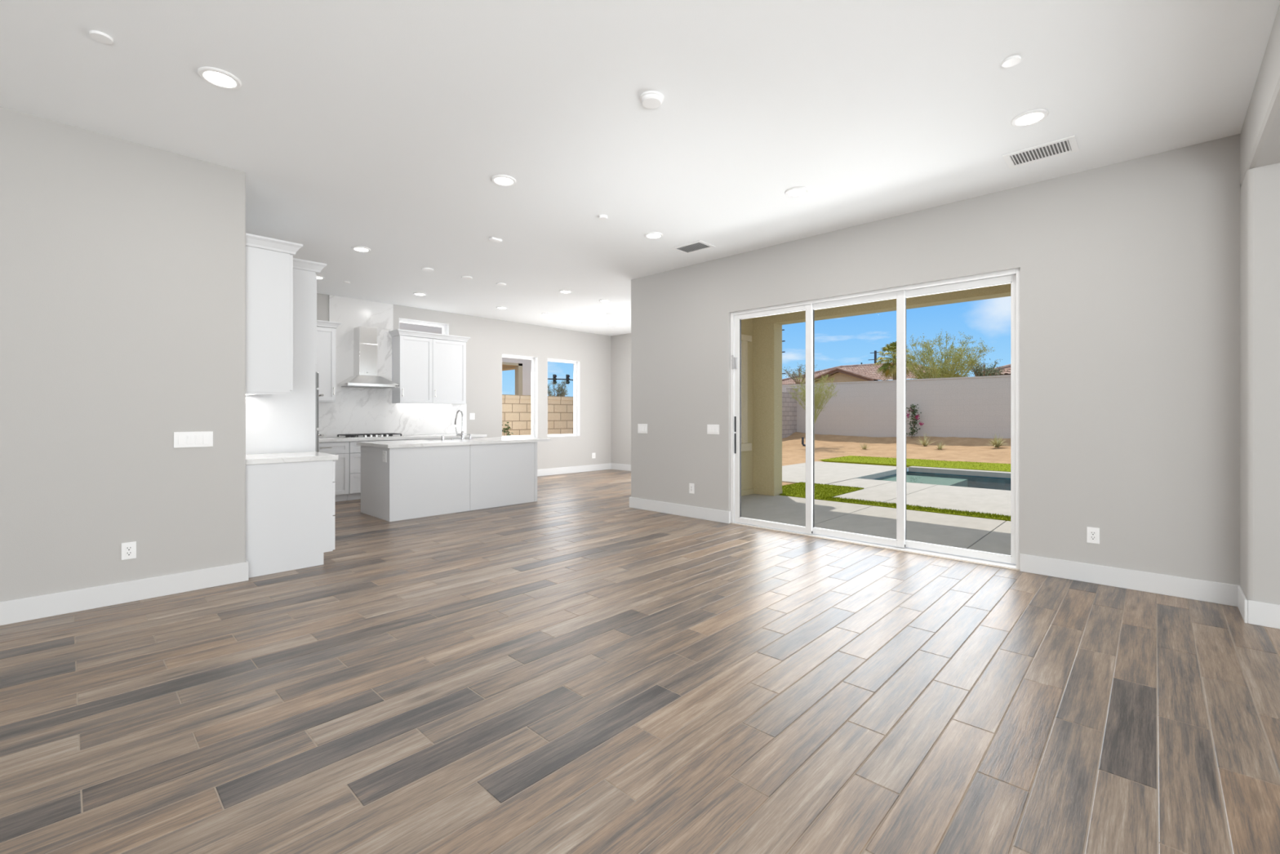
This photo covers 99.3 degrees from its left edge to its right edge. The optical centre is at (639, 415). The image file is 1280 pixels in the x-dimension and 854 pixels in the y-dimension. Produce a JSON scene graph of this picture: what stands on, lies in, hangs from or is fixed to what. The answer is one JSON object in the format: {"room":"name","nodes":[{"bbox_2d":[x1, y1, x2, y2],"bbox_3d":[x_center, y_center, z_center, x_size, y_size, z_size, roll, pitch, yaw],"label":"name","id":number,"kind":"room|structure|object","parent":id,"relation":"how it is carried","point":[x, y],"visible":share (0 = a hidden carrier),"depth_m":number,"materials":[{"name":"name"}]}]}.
{"room":"empty living room","nodes":[
{"label":"empty living room","id":0,"kind":"room"},
{"bbox_2d":[0,106,245,601],"bbox_3d":[-5.955,-0.295,4.089,4.210,3.110,4.148,0,0,43],"label":"wall","id":1,"kind":"structure","parent":0,"point":[122,262],"depth_m":3.62,"materials":[{"name":"grey paint"}]},
{"bbox_2d":[0,560,248,625],"bbox_3d":[-4.439,1.189,2.662,0.073,0.142,4.161,0,0,43],"label":"baseboard","id":2,"kind":"structure","parent":1,"relation":"attached to","point":[20,610],"depth_m":3.62,"materials":[{"name":"white wood"}]},
{"bbox_2d":[121,541,136,559],"bbox_3d":[-3.446,0.914,3.670,0.009,0.114,0.074,0,0,43],"label":"wall outlet","id":3,"kind":"object","parent":1,"relation":"attached to","point":[128,548],"visible":1,"depth_m":3.67,"materials":[{"name":"white plastic"}]},
{"bbox_2d":[125,545,132,555],"bbox_3d":[-3.444,0.914,3.668,0.003,0.068,0.035,0,0,43],"label":"receptacle","id":4,"kind":"object","parent":3,"relation":"attached to","point":[128,548],"depth_m":3.67,"materials":[{"name":"grey plastic"}]},
{"bbox_2d":[173,431,213,448],"bbox_3d":[-3.211,0.175,3.916,0.012,0.112,0.215,0,0,43],"label":"light switch","id":5,"kind":"object","parent":1,"relation":"attached to","point":[181,439],"visible":1,"depth_m":3.91,"materials":[{"name":"white plastic"}]},
{"bbox_2d":[245,232,302,395],"bbox_3d":[-3.119,-0.780,4.528,0.643,1.230,0.385,0,0,43],"label":"upper cabinet","id":6,"kind":"object","parent":1,"relation":"attached to","point":[268,260],"visible":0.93,"depth_m":4.32,"materials":[{"name":"white wood"}]},
{"bbox_2d":[316,293,610,469],"bbox_3d":[-3.422,-0.235,9.955,0.180,3.230,8.150,0,0,43],"label":"wall","id":7,"kind":"structure","parent":0,"point":[490,338],"depth_m":11.25,"materials":[{"name":"grey paint"}]},
{"bbox_2d":[315,320,341,402],"bbox_3d":[-4.997,-0.790,7.861,0.367,1.190,1.142,0,0,43],"label":"upper cabinet","id":8,"kind":"object","parent":7,"relation":"attached to","point":[326,330],"visible":0.29,"depth_m":8.06,"materials":[{"name":"white wood"}]},
{"bbox_2d":[337,326,399,388],"bbox_3d":[-4.263,-0.909,8.559,0.473,0.942,0.756,0,0,43],"label":"range hood","id":9,"kind":"object","parent":7,"relation":"attached to","point":[365,339],"visible":1,"depth_m":8.51,"materials":[{"name":"silver metal"}]},
{"bbox_2d":[316,294,466,437],"bbox_3d":[-4.608,-0.754,8.555,0.021,2.189,4.085,0,0,43],"label":"backsplash","id":10,"kind":"structure","parent":7,"relation":"attached to","point":[355,411],"depth_m":8.81,"materials":[{"name":"stone"}]},
{"bbox_2d":[399,317,448,334],"bbox_3d":[-3.805,-1.240,9.533,0.164,0.800,0.890,0,0,43],"label":"window","id":11,"kind":"structure","parent":7,"relation":"in","point":[445,326],"depth_m":9.62,"materials":[{"name":"white plastic"}]},
{"bbox_2d":[388,328,470,404],"bbox_3d":[-3.588,-0.785,9.348,0.367,1.199,1.280,0,0,43],"label":"upper cabinet","id":12,"kind":"object","parent":7,"relation":"attached to","point":[428,368],"visible":1,"depth_m":9.19,"materials":[{"name":"white wood"}]},
{"bbox_2d":[469,413,475,419],"bbox_3d":[-3.123,0.022,10.133,0.009,0.120,0.100,0,0,43],"label":"wall outlet","id":13,"kind":"object","parent":7,"relation":"attached to","point":[472,415],"visible":1,"depth_m":10.13,"materials":[{"name":"white plastic"}]},
{"bbox_2d":[502,353,537,437],"bbox_3d":[-2.456,-0.367,10.958,0.164,1.655,0.845,0,0,43],"label":"window","id":14,"kind":"structure","parent":7,"relation":"in","point":[534,359],"depth_m":11.24,"materials":[{"name":"white plastic"}]},
{"bbox_2d":[547,358,579,436],"bbox_3d":[-1.691,-0.367,11.766,0.164,1.655,0.880,0,0,43],"label":"window","id":15,"kind":"structure","parent":7,"relation":"in","point":[575,363],"depth_m":12.06,"materials":[{"name":"white plastic"}]},
{"bbox_2d":[537,462,611,476],"bbox_3d":[-1.929,1.189,11.392,0.013,0.142,3.650,0,0,43],"label":"baseboard","id":16,"kind":"structure","parent":7,"relation":"attached to","point":[553,471],"depth_m":11.87,"materials":[{"name":"white wood"}]},
{"bbox_2d":[610,333,631,464],"bbox_3d":[0.908,-0.235,11.343,4.200,3.230,0.180,0,0,43],"label":"wall","id":17,"kind":"structure","parent":0,"point":[620,344],"depth_m":12.49,"materials":[{"name":"grey paint"}]},
{"bbox_2d":[0,469,1279,853],"bbox_3d":[0.194,1.300,3.652,13.740,0.080,11.970,0,0,43],"label":"floor","id":18,"kind":"structure","parent":0,"point":[575,668],"depth_m":2.37,"materials":[{"name":"brown wood"}]},
{"bbox_2d":[245,257,326,453],"bbox_3d":[-3.560,-0.086,5.199,0.920,2.693,0.753,0,0,43],"label":"tall cabinet","id":19,"kind":"object","parent":18,"relation":"on","point":[274,423],"visible":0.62,"depth_m":5.02,"materials":[{"name":"white wood"}]},
{"bbox_2d":[315,371,323,452],"bbox_3d":[-3.340,0.212,5.475,0.720,1.255,0.105,0,0,43],"label":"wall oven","id":20,"kind":"object","parent":19,"relation":"on","point":[317,395],"visible":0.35,"depth_m":5.22,"materials":[{"name":"silver metal"}]},
{"bbox_2d":[245,460,334,577],"bbox_3d":[-3.050,0.822,4.661,0.640,0.876,0.674,0,0,43],"label":"base cabinet","id":21,"kind":"object","parent":18,"relation":"on","point":[290,506],"visible":0.94,"depth_m":4.41,"materials":[{"name":"white wood"}]},
{"bbox_2d":[245,451,337,464],"bbox_3d":[-3.056,0.362,4.658,0.660,0.042,0.662,0,0,43],"label":"countertop","id":22,"kind":"structure","parent":21,"relation":"on","point":[286,457],"depth_m":4.52,"materials":[{"name":"white stone"}]},
{"bbox_2d":[319,441,349,502],"bbox_3d":[-4.730,0.822,7.938,0.692,0.876,0.703,0,0,43],"label":"base cabinet","id":23,"kind":"object","parent":18,"relation":"on","point":[341,482],"visible":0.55,"depth_m":7.90,"materials":[{"name":"white wood"}]},
{"bbox_2d":[346,440,386,500],"bbox_3d":[-4.302,0.822,8.390,0.692,0.876,0.534,0,0,43],"label":"base cabinet","id":24,"kind":"object","parent":18,"relation":"on","point":[354,453],"visible":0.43,"depth_m":8.05,"materials":[{"name":"white wood"}]},
{"bbox_2d":[386,438,435,440],"bbox_3d":[-3.843,0.822,8.875,0.692,0.876,0.797,0,0,43],"label":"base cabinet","id":25,"kind":"object","parent":18,"relation":"on","point":[428,438],"visible":0.09,"depth_m":8.65,"materials":[{"name":"white wood"}]},
{"bbox_2d":[360,441,537,521],"bbox_3d":[-2.564,0.823,7.516,0.920,0.874,2.117,0,0,43],"label":"kitchen island","id":26,"kind":"object","parent":18,"relation":"on","point":[415,482],"visible":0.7,"depth_m":6.97,"materials":[{"name":"white wood"}]},
{"bbox_2d":[382,450,386,462],"bbox_3d":[-3.063,0.495,6.524,0.100,0.136,0.009,0,0,43],"label":"wall outlet","id":27,"kind":"object","parent":26,"relation":"attached to","point":[384,451],"visible":1,"depth_m":6.52,"materials":[{"name":"white plastic"}]},
{"bbox_2d":[356,436,550,448],"bbox_3d":[-2.509,0.366,7.578,1.005,0.039,2.355,0,0,43],"label":"island countertop","id":28,"kind":"structure","parent":26,"relation":"on","point":[425,442],"depth_m":7.24,"materials":[{"name":"white stone"}]},
{"bbox_2d":[453,409,464,439],"bbox_3d":[-2.609,0.136,7.747,0.244,0.423,0.127,0,0,43],"label":"faucet","id":29,"kind":"object","parent":28,"relation":"on","point":[461,434],"visible":1,"depth_m":7.70,"materials":[{"name":"silver metal"}]},
{"bbox_2d":[435,436,484,439],"bbox_3d":[-3.263,0.822,9.487,0.692,0.876,0.882,0,0,43],"label":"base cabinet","id":30,"kind":"object","parent":18,"relation":"on","point":[477,437],"visible":0.1,"depth_m":9.26,"materials":[{"name":"white"}]},
{"bbox_2d":[319,433,486,442],"bbox_3d":[-4.350,0.362,8.328,0.660,0.042,4.110,0,0,43],"label":"countertop","id":31,"kind":"structure","parent":30,"relation":"on","point":[428,436],"depth_m":8.52,"materials":[{"name":"white stone"}]},
{"bbox_2d":[336,432,404,438],"bbox_3d":[-4.196,0.318,8.491,0.510,0.047,0.840,0,0,43],"label":"gas cooktop","id":32,"kind":"object","parent":31,"relation":"in","point":[365,435],"visible":1,"depth_m":8.34,"materials":[{"name":"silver metal"}]},
{"bbox_2d":[0,0,1279,336],"bbox_3d":[0.189,-1.910,3.712,14.030,0.120,12.250,0,0,43],"label":"ceiling","id":33,"kind":"structure","parent":0,"point":[385,127],"depth_m":3.28,"materials":[{"name":"white paint"}]},
{"bbox_2d":[88,30,113,44],"bbox_3d":[-2.631,-1.844,2.658,0.084,0.012,0.084,0,0,43],"label":"sprinkler cover","id":34,"kind":"object","parent":33,"relation":"attached to","point":[98,36],"visible":1,"depth_m":2.65,"materials":[{"name":"white plastic"}]},
{"bbox_2d":[197,66,241,89],"bbox_3d":[-2.304,-1.844,2.985,0.192,0.012,0.192,0,0,43],"label":"recessed light","id":35,"kind":"object","parent":33,"relation":"in","point":[215,77],"visible":1,"depth_m":2.97,"materials":[{"name":"white"}]},
{"bbox_2d":[204,71,235,87],"bbox_3d":[-2.304,-1.842,2.985,0.138,0.004,0.138,0,0,43],"label":"diffuser","id":36,"kind":"object","parent":35,"relation":"attached to","point":[217,78],"depth_m":2.98,"materials":[{"name":"white"}]},
{"bbox_2d":[316,275,324,279],"bbox_3d":[-4.330,-1.844,7.282,0.192,0.012,0.192,0,0,43],"label":"recessed light","id":37,"kind":"object","parent":33,"relation":"in","point":[317,276],"visible":0.48,"depth_m":7.30,"materials":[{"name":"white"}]},
{"bbox_2d":[351,246,370,252],"bbox_3d":[-3.101,-1.844,6.055,0.192,0.012,0.192,0,0,43],"label":"recessed light","id":38,"kind":"object","parent":33,"relation":"in","point":[362,249],"visible":1,"depth_m":6.04,"materials":[{"name":"white"}]},
{"bbox_2d":[354,248,368,251],"bbox_3d":[-3.101,-1.842,6.055,0.138,0.004,0.138,0,0,43],"label":"diffuser","id":39,"kind":"object","parent":38,"relation":"attached to","point":[355,249],"depth_m":6.04,"materials":[{"name":"white"}]},
{"bbox_2d":[413,292,426,295],"bbox_3d":[-3.356,-1.844,8.300,0.192,0.012,0.192,0,0,43],"label":"recessed light","id":40,"kind":"object","parent":33,"relation":"in","point":[414,293],"visible":1,"depth_m":8.29,"materials":[{"name":"white"}]},
{"bbox_2d":[422,267,433,271],"bbox_3d":[-2.688,-1.843,6.891,0.140,0.014,0.140,0,0,43],"label":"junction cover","id":41,"kind":"object","parent":33,"relation":"attached to","point":[428,269],"visible":1,"depth_m":6.87,"materials":[{"name":"white plastic"}]},
{"bbox_2d":[461,275,472,279],"bbox_3d":[-2.322,-1.843,7.306,0.140,0.014,0.140,0,0,43],"label":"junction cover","id":42,"kind":"object","parent":33,"relation":"attached to","point":[468,277],"visible":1,"depth_m":7.28,"materials":[{"name":"white plastic"}]},
{"bbox_2d":[488,236,502,242],"bbox_3d":[-1.517,-1.840,5.713,0.070,0.020,0.120,0,0,43],"label":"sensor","id":43,"kind":"object","parent":33,"relation":"attached to","point":[494,239],"visible":1,"depth_m":5.70,"materials":[{"name":"white plastic"}]},
{"bbox_2d":[496,282,506,285],"bbox_3d":[-1.955,-1.843,7.668,0.140,0.014,0.140,0,0,43],"label":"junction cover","id":44,"kind":"object","parent":33,"relation":"attached to","point":[497,283],"visible":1,"depth_m":7.65,"materials":[{"name":"white"}]},
{"bbox_2d":[496,306,507,309],"bbox_3d":[-2.376,-1.844,9.361,0.192,0.012,0.192,0,0,43],"label":"recessed light","id":45,"kind":"object","parent":33,"relation":"in","point":[499,307],"visible":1,"depth_m":9.36,"materials":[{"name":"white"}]},
{"bbox_2d":[491,174,515,186],"bbox_3d":[-1.072,-1.844,4.284,0.192,0.012,0.192,0,0,43],"label":"recessed light","id":46,"kind":"object","parent":33,"relation":"in","point":[500,180],"visible":1,"depth_m":4.27,"materials":[{"name":"white"}]},
{"bbox_2d":[494,177,512,185],"bbox_3d":[-1.072,-1.842,4.284,0.138,0.004,0.138,0,0,43],"label":"diffuser","id":47,"kind":"object","parent":46,"relation":"attached to","point":[498,180],"depth_m":4.28,"materials":[{"name":"white plastic"}]},
{"bbox_2d":[559,289,572,293],"bbox_3d":[-1.111,-1.844,8.133,0.192,0.012,0.192,0,0,43],"label":"recessed light","id":48,"kind":"object","parent":33,"relation":"in","point":[561,291],"visible":1,"depth_m":8.12,"materials":[{"name":"white"}]},
{"bbox_2d":[599,214,607,220],"bbox_3d":[-0.344,-1.839,5.065,0.080,0.023,0.080,0,0,43],"label":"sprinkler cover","id":49,"kind":"object","parent":33,"relation":"attached to","point":[602,217],"visible":1,"depth_m":5.04,"materials":[{"name":"white plastic"}]},
{"bbox_2d":[599,298,610,302],"bbox_3d":[-0.565,-1.844,8.775,0.192,0.012,0.192,0,0,43],"label":"recessed light","id":50,"kind":"object","parent":33,"relation":"in","point":[602,300],"visible":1,"depth_m":8.76,"materials":[{"name":"white"}]},
{"bbox_2d":[640,90,663,108],"bbox_3d":[0.068,-1.833,3.175,0.140,0.034,0.140,0,0,43],"label":"smoke detector","id":51,"kind":"object","parent":33,"relation":"attached to","point":[651,99],"visible":1,"depth_m":3.14,"materials":[{"name":"white plastic"}]},
{"bbox_2d":[644,231,662,239],"bbox_3d":[0.141,-1.844,5.592,0.192,0.012,0.192,0,0,43],"label":"recessed light","id":52,"kind":"object","parent":33,"relation":"in","point":[652,235],"visible":1,"depth_m":5.58,"materials":[{"name":"white plastic"}]},
{"bbox_2d":[647,233,660,238],"bbox_3d":[0.141,-1.842,5.592,0.138,0.004,0.138,0,0,43],"label":"diffuser","id":53,"kind":"object","parent":52,"relation":"attached to","point":[649,235],"depth_m":5.59,"materials":[{"name":"white"}]},
{"bbox_2d":[671,240,715,253],"bbox_3d":[0.584,-1.846,5.996,0.403,0.008,0.280,0,0,43],"label":"ceiling vent","id":54,"kind":"object","parent":33,"relation":"in","point":[697,246],"visible":1,"depth_m":5.99,"materials":[{"name":"white metal"}]},
{"bbox_2d":[784,186,808,196],"bbox_3d":[1.297,-1.844,4.499,0.192,0.012,0.192,0,0,43],"label":"recessed light","id":55,"kind":"object","parent":33,"relation":"in","point":[798,191],"visible":1,"depth_m":4.48,"materials":[{"name":"white plastic"}]},
{"bbox_2d":[788,189,805,195],"bbox_3d":[1.297,-1.842,4.499,0.138,0.004,0.138,0,0,43],"label":"diffuser","id":56,"kind":"object","parent":55,"relation":"attached to","point":[791,192],"depth_m":4.49,"materials":[{"name":"white"}]},
{"bbox_2d":[1001,55,1021,67],"bbox_3d":[1.938,-1.844,2.840,0.084,0.012,0.084,0,0,43],"label":"sprinkler cover","id":57,"kind":"object","parent":33,"relation":"attached to","point":[1011,61],"visible":1,"depth_m":2.83,"materials":[{"name":"white plastic"}]},
{"bbox_2d":[1010,108,1048,127],"bbox_3d":[2.421,-1.844,3.384,0.192,0.012,0.192,0,0,43],"label":"recessed light","id":58,"kind":"object","parent":33,"relation":"in","point":[1033,117],"visible":1,"depth_m":3.37,"materials":[{"name":"white"}]},
{"bbox_2d":[1016,112,1043,124],"bbox_3d":[2.421,-1.842,3.384,0.138,0.004,0.138,0,0,43],"label":"diffuser","id":59,"kind":"object","parent":58,"relation":"attached to","point":[1029,118],"depth_m":3.38,"materials":[{"name":"white plastic"}]},
{"bbox_2d":[1002,135,1079,168],"bbox_3d":[2.820,-1.846,3.835,0.406,0.008,0.277,0,0,43],"label":"ceiling vent","id":60,"kind":"object","parent":33,"relation":"in","point":[1066,145],"visible":1,"depth_m":3.83,"materials":[{"name":"white metal"}]},
{"bbox_2d":[631,133,1239,585],"bbox_3d":[3.096,-0.235,6.763,5.615,3.230,3.460,0,0,43],"label":"wall","id":61,"kind":"structure","parent":0,"point":[1130,269],"depth_m":4.13,"materials":[{"name":"grey paint"}]},
{"bbox_2d":[637,423,647,433],"bbox_3d":[0.033,0.180,7.274,0.174,0.124,0.012,0,0,43],"label":"light switch","id":62,"kind":"object","parent":61,"relation":"attached to","point":[642,428],"visible":1,"depth_m":7.27,"materials":[{"name":"white plastic"}]},
{"bbox_2d":[688,483,693,493],"bbox_3d":[0.636,0.902,6.704,0.075,0.124,0.009,0,0,43],"label":"wall outlet","id":63,"kind":"object","parent":61,"relation":"attached to","point":[691,485],"visible":1,"depth_m":6.70,"materials":[{"name":"white plastic"}]},
{"bbox_2d":[706,424,719,434],"bbox_3d":[0.870,0.170,6.481,0.174,0.116,0.012,0,0,43],"label":"light switch","id":64,"kind":"object","parent":61,"relation":"attached to","point":[711,428],"visible":1,"depth_m":6.48,"materials":[{"name":"white plastic"}]},
{"bbox_2d":[741,333,751,451],"bbox_3d":[1.077,-0.370,8.404,0.084,1.940,2.285,0,0,43],"label":"window","id":65,"kind":"structure","parent":61,"relation":"in","point":[745,446],"depth_m":9.08,"materials":[{"name":"white plastic"}]},
{"bbox_2d":[741,488,754,496],"bbox_3d":[1.046,1.305,8.413,0.027,0.090,2.645,0,0,43],"label":"trim","id":66,"kind":"structure","parent":61,"relation":"attached to","point":[744,492],"depth_m":9.22,"materials":[{"name":"beige paint"}]},
{"bbox_2d":[730,268,1020,570],"bbox_3d":[2.118,0.032,5.436,2.810,2.457,0.183,0,0,43],"label":"door","id":67,"kind":"structure","parent":61,"relation":"in","point":[1011,562],"depth_m":5.14,"materials":[{"name":"white plastic"}]},
{"bbox_2d":[610,462,1279,628],"bbox_3d":[2.990,1.189,6.594,13.727,0.142,3.853,0,0,43],"label":"baseboard","id":68,"kind":"structure","parent":61,"relation":"attached to","point":[1224,593],"depth_m":3.95,"materials":[{"name":"white wood"}]},
{"bbox_2d":[1086,526,1099,543],"bbox_3d":[3.401,0.902,4.086,0.075,0.120,0.009,0,0,43],"label":"wall outlet","id":69,"kind":"object","parent":61,"relation":"attached to","point":[1092,533],"visible":1,"depth_m":4.08,"materials":[{"name":"white plastic"}]},
{"bbox_2d":[1089,530,1096,540],"bbox_3d":[3.399,0.902,4.084,0.035,0.068,0.003,0,0,43],"label":"receptacle","id":70,"kind":"object","parent":69,"relation":"attached to","point":[1092,533],"depth_m":4.08,"materials":[{"name":"grey plastic"}]},
{"bbox_2d":[1240,162,1279,604],"bbox_3d":[5.367,-0.115,2.100,4.095,2.750,0.570,0,0,43],"label":"wall","id":71,"kind":"structure","parent":0,"point":[1260,189],"depth_m":3.27,"materials":[{"name":"grey paint"}]},
{"bbox_2d":[1240,3,1279,187],"bbox_3d":[2.571,-1.670,-0.851,4.095,0.360,8.700,0,0,43],"label":"wall header","id":72,"kind":"structure","parent":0,"point":[1260,135],"depth_m":2.90,"materials":[{"name":"grey paint"}]},
{"label":"outside","id":73,"kind":"structure","parent":0,"visible":0},
{"bbox_2d":[782,431,1010,485],"bbox_3d":[6.138,1.047,13.607,22.200,0.709,18.200,0,0,43],"label":"earth","id":74,"kind":"structure","parent":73,"point":[829,446],"depth_m":19.18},
{"bbox_2d":[782,387,796,438],"bbox_3d":[4.695,0.225,22.307,0.200,2.870,6.850,0,0,43],"label":"wall","id":75,"kind":"structure","parent":74,"relation":"on","point":[788,404],"depth_m":24.20,"materials":[{"name":"grey brick"}]},
{"bbox_2d":[786,371,841,422],"bbox_3d":[6.824,-0.288,21.245,1.938,3.037,2.008,0,0,32],"label":"tree","id":76,"kind":"object","parent":74,"relation":"on","point":[820,393],"visible":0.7,"depth_m":21.05,"materials":[{"name":"green plant"}]},
{"bbox_2d":[777,481,863,499],"bbox_3d":[3.050,1.364,9.775,1.278,0.092,1.828,0,0,43],"label":"turf patch","id":77,"kind":"object","parent":74,"relation":"on","point":[794,490],"visible":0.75,"depth_m":9.68,"materials":[{"name":"green plant"}]},
{"bbox_2d":[817,455,1010,471],"bbox_3d":[10.975,1.364,12.547,13.340,0.092,2.434,0,0,43],"label":"lawn","id":78,"kind":"structure","parent":74,"relation":"on","point":[874,460],"depth_m":15.13,"materials":[{"name":"green plant"}]},
{"bbox_2d":[906,404,924,437],"bbox_3d":[10.557,0.226,21.040,0.732,1.335,0.518,0,0,23],"label":"bougainvillea","id":79,"kind":"object","parent":74,"relation":"on","point":[913,411],"visible":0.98,"depth_m":21.01,"materials":[{"name":"green plant"}]},
{"bbox_2d":[820,495,1010,521],"bbox_3d":[5.195,1.358,6.709,6.118,0.104,0.336,0,0,43],"label":"strip","id":80,"kind":"object","parent":74,"relation":"on","point":[976,514],"visible":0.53,"depth_m":7.72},
{"bbox_2d":[917,433,930,446],"bbox_3d":[10.315,0.842,19.742,0.957,0.566,1.094,0,0,-21],"label":"yucca plant","id":81,"kind":"object","parent":74,"relation":"on","point":[924,444],"visible":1,"depth_m":19.69,"materials":[{"name":"plant"}]},
{"bbox_2d":[933,442,947,449],"bbox_3d":[10.231,1.002,18.543,0.595,0.333,0.445,0,0,12],"label":"dry shrub","id":82,"kind":"object","parent":74,"relation":"on","point":[940,446],"visible":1,"depth_m":18.57,"materials":[{"name":"plant"}]},
{"bbox_2d":[984,433,1005,447],"bbox_3d":[11.856,0.832,18.067,0.898,0.487,1.054,0,0,17],"label":"yucca plant","id":83,"kind":"object","parent":74,"relation":"on","point":[995,443],"visible":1,"depth_m":18.04,"materials":[{"name":"plant"}]},
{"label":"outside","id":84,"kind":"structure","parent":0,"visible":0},
{"bbox_3d":[20.052,1.640,42.987,150.000,0.440,130.000,0,0,43],"label":"ground","id":85,"kind":"structure","parent":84,"visible":0},
{"bbox_2d":[399,322,531,395],"bbox_3d":[-9.841,-1.640,13.604,5.000,6.200,14.220,0,0,43],"label":"neighbor house","id":86,"kind":"structure","parent":85,"relation":"on","point":[522,367],"depth_m":16.53,"materials":[{"name":"paint"}]},
{"bbox_2d":[502,422,512,435],"bbox_3d":[-3.007,0.785,12.260,0.418,1.276,0.366,0,0,43],"label":"vine","id":87,"kind":"object","parent":85,"relation":"on","point":[507,425],"visible":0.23,"depth_m":12.19,"materials":[{"name":"green plant"}]},
{"bbox_2d":[502,394,573,435],"bbox_3d":[-1.798,0.542,14.098,0.230,2.035,12.100,0,0,43],"label":"fence","id":88,"kind":"object","parent":85,"relation":"on","point":[516,409],"visible":0.07,"depth_m":13.05,"materials":[{"name":"beige brick"}]},
{"bbox_2d":[547,379,568,396],"bbox_3d":[-4.208,-0.204,27.561,1.363,3.248,1.224,0,0,3],"label":"tree","id":89,"kind":"object","parent":85,"relation":"on","point":[562,394],"visible":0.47,"depth_m":27.45,"materials":[{"name":"green plant"}]},
{"bbox_2d":[782,364,819,383],"bbox_3d":[9.704,-0.900,32.844,1.882,4.640,2.235,0,0,43],"label":"tree","id":90,"kind":"object","parent":85,"relation":"on","point":[799,370],"visible":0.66,"depth_m":32.62,"materials":[{"name":"green plant"}]},
{"bbox_2d":[782,362,961,384],"bbox_3d":[15.506,-1.140,36.730,12.420,5.200,9.540,0,0,43],"label":"neighbor house","id":91,"kind":"structure","parent":85,"relation":"on","point":[860,372],"depth_m":34.14,"materials":[{"name":"paint"}]},
{"bbox_2d":[869,350,880,363],"bbox_3d":[25.357,-2.740,58.623,1.500,8.400,0.260,0,0,43],"label":"utility pole","id":92,"kind":"object","parent":85,"relation":"on","point":[875,351],"visible":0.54,"depth_m":58.52,"materials":[{"name":"grey wood"}]},
{"bbox_2d":[874,341,915,380],"bbox_3d":[13.783,-1.292,29.510,2.466,5.427,2.199,0,0,43],"label":"palm tree","id":93,"kind":"object","parent":85,"relation":"on","point":[888,372],"visible":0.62,"depth_m":29.34,"materials":[{"name":"green plant"}]},
{"bbox_2d":[782,374,1010,438],"bbox_3d":[9.973,0.125,22.164,32.000,3.070,0.240,0,0,43],"label":"wall","id":94,"kind":"structure","parent":85,"relation":"on","point":[971,406],"depth_m":21.09,"materials":[{"name":"grey paint"}]},
{"bbox_2d":[893,328,994,379],"bbox_3d":[13.382,-1.231,23.957,3.853,5.301,3.584,0,0,29],"label":"tree","id":95,"kind":"object","parent":85,"relation":"on","point":[937,371],"visible":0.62,"depth_m":23.63,"materials":[{"name":"green plant"}]},
{"bbox_2d":[970,358,1008,376],"bbox_3d":[15.974,-0.648,25.103,1.539,4.135,1.534,0,0,-21],"label":"tree","id":96,"kind":"object","parent":85,"relation":"on","point":[977,371],"visible":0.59,"depth_m":24.98,"materials":[{"name":"green plant"}]},
{"bbox_2d":[974,364,1010,375],"bbox_3d":[23.914,-1.024,25.479,12.314,4.967,10.114,0,0,43],"label":"neighbor house","id":97,"kind":"structure","parent":85,"relation":"on","point":[1006,367],"depth_m":25.95,"materials":[{"name":"paint"}]},
{"bbox_3d":[-8.414,-1.405,63.830,0.240,5.730,9.122,0,0,43],"label":"mast","id":98,"kind":"object","parent":85,"relation":"on","visible":0},
{"bbox_2d":[552,374,556,384],"bbox_3d":[-9.724,-4.090,62.028,0.425,1.100,0.340,0,0,43],"label":"traffic light","id":99,"kind":"object","parent":98,"relation":"attached to","point":[554,379],"visible":0.79,"depth_m":61.96,"materials":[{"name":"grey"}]},
{"bbox_2d":[565,374,569,383],"bbox_3d":[-8.418,-4.180,63.408,0.425,1.100,0.340,0,0,43],"label":"traffic light","id":100,"kind":"object","parent":98,"relation":"attached to","point":[567,379],"visible":0.98,"depth_m":63.35,"materials":[{"name":"grey metal"}]},
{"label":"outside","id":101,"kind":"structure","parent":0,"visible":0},
{"bbox_2d":[741,493,1010,555],"bbox_3d":[3.712,1.410,5.981,7.225,0.120,2.770,0,0,43],"label":"patio slab","id":102,"kind":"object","parent":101,"point":[986,535],"visible":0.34,"depth_m":6.87,"materials":[{"name":"concrete"}]},
{"bbox_2d":[752,323,782,495],"bbox_3d":[2.189,-0.095,9.338,0.414,2.890,0.280,0,0,43],"label":"patio column","id":103,"kind":"structure","parent":102,"relation":"on","point":[766,338],"depth_m":9.22,"materials":[{"name":"beige paint"}]},
{"bbox_3d":[6.242,-0.095,5.500,0.400,2.890,0.270,0,0,43],"label":"patio column","id":104,"kind":"structure","parent":102,"relation":"on","visible":0},
{"bbox_2d":[752,283,1010,325],"bbox_3d":[3.485,-1.965,6.654,5.989,0.850,3.445,0,0,43],"label":"beam","id":105,"kind":"structure","parent":104,"relation":"on","point":[1004,290],"depth_m":7.87,"materials":[{"name":"beige paint"}]},
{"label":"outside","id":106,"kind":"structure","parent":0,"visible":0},
{"bbox_2d":[782,461,1010,515],"bbox_3d":[7.826,1.410,9.150,13.210,0.120,6.840,0,0,43],"label":"pool deck","id":107,"kind":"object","parent":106,"point":[985,500],"visible":0.32,"depth_m":10.12,"materials":[{"name":"concrete"}]},
{"bbox_2d":[873,471,1010,490],"bbox_3d":[9.676,2.022,9.264,10.930,1.115,3.700,0,0,43],"label":"swimming pool","id":108,"kind":"object","parent":107,"relation":"in","point":[967,481],"visible":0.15,"depth_m":12.95,"materials":[{"name":"liquid"}]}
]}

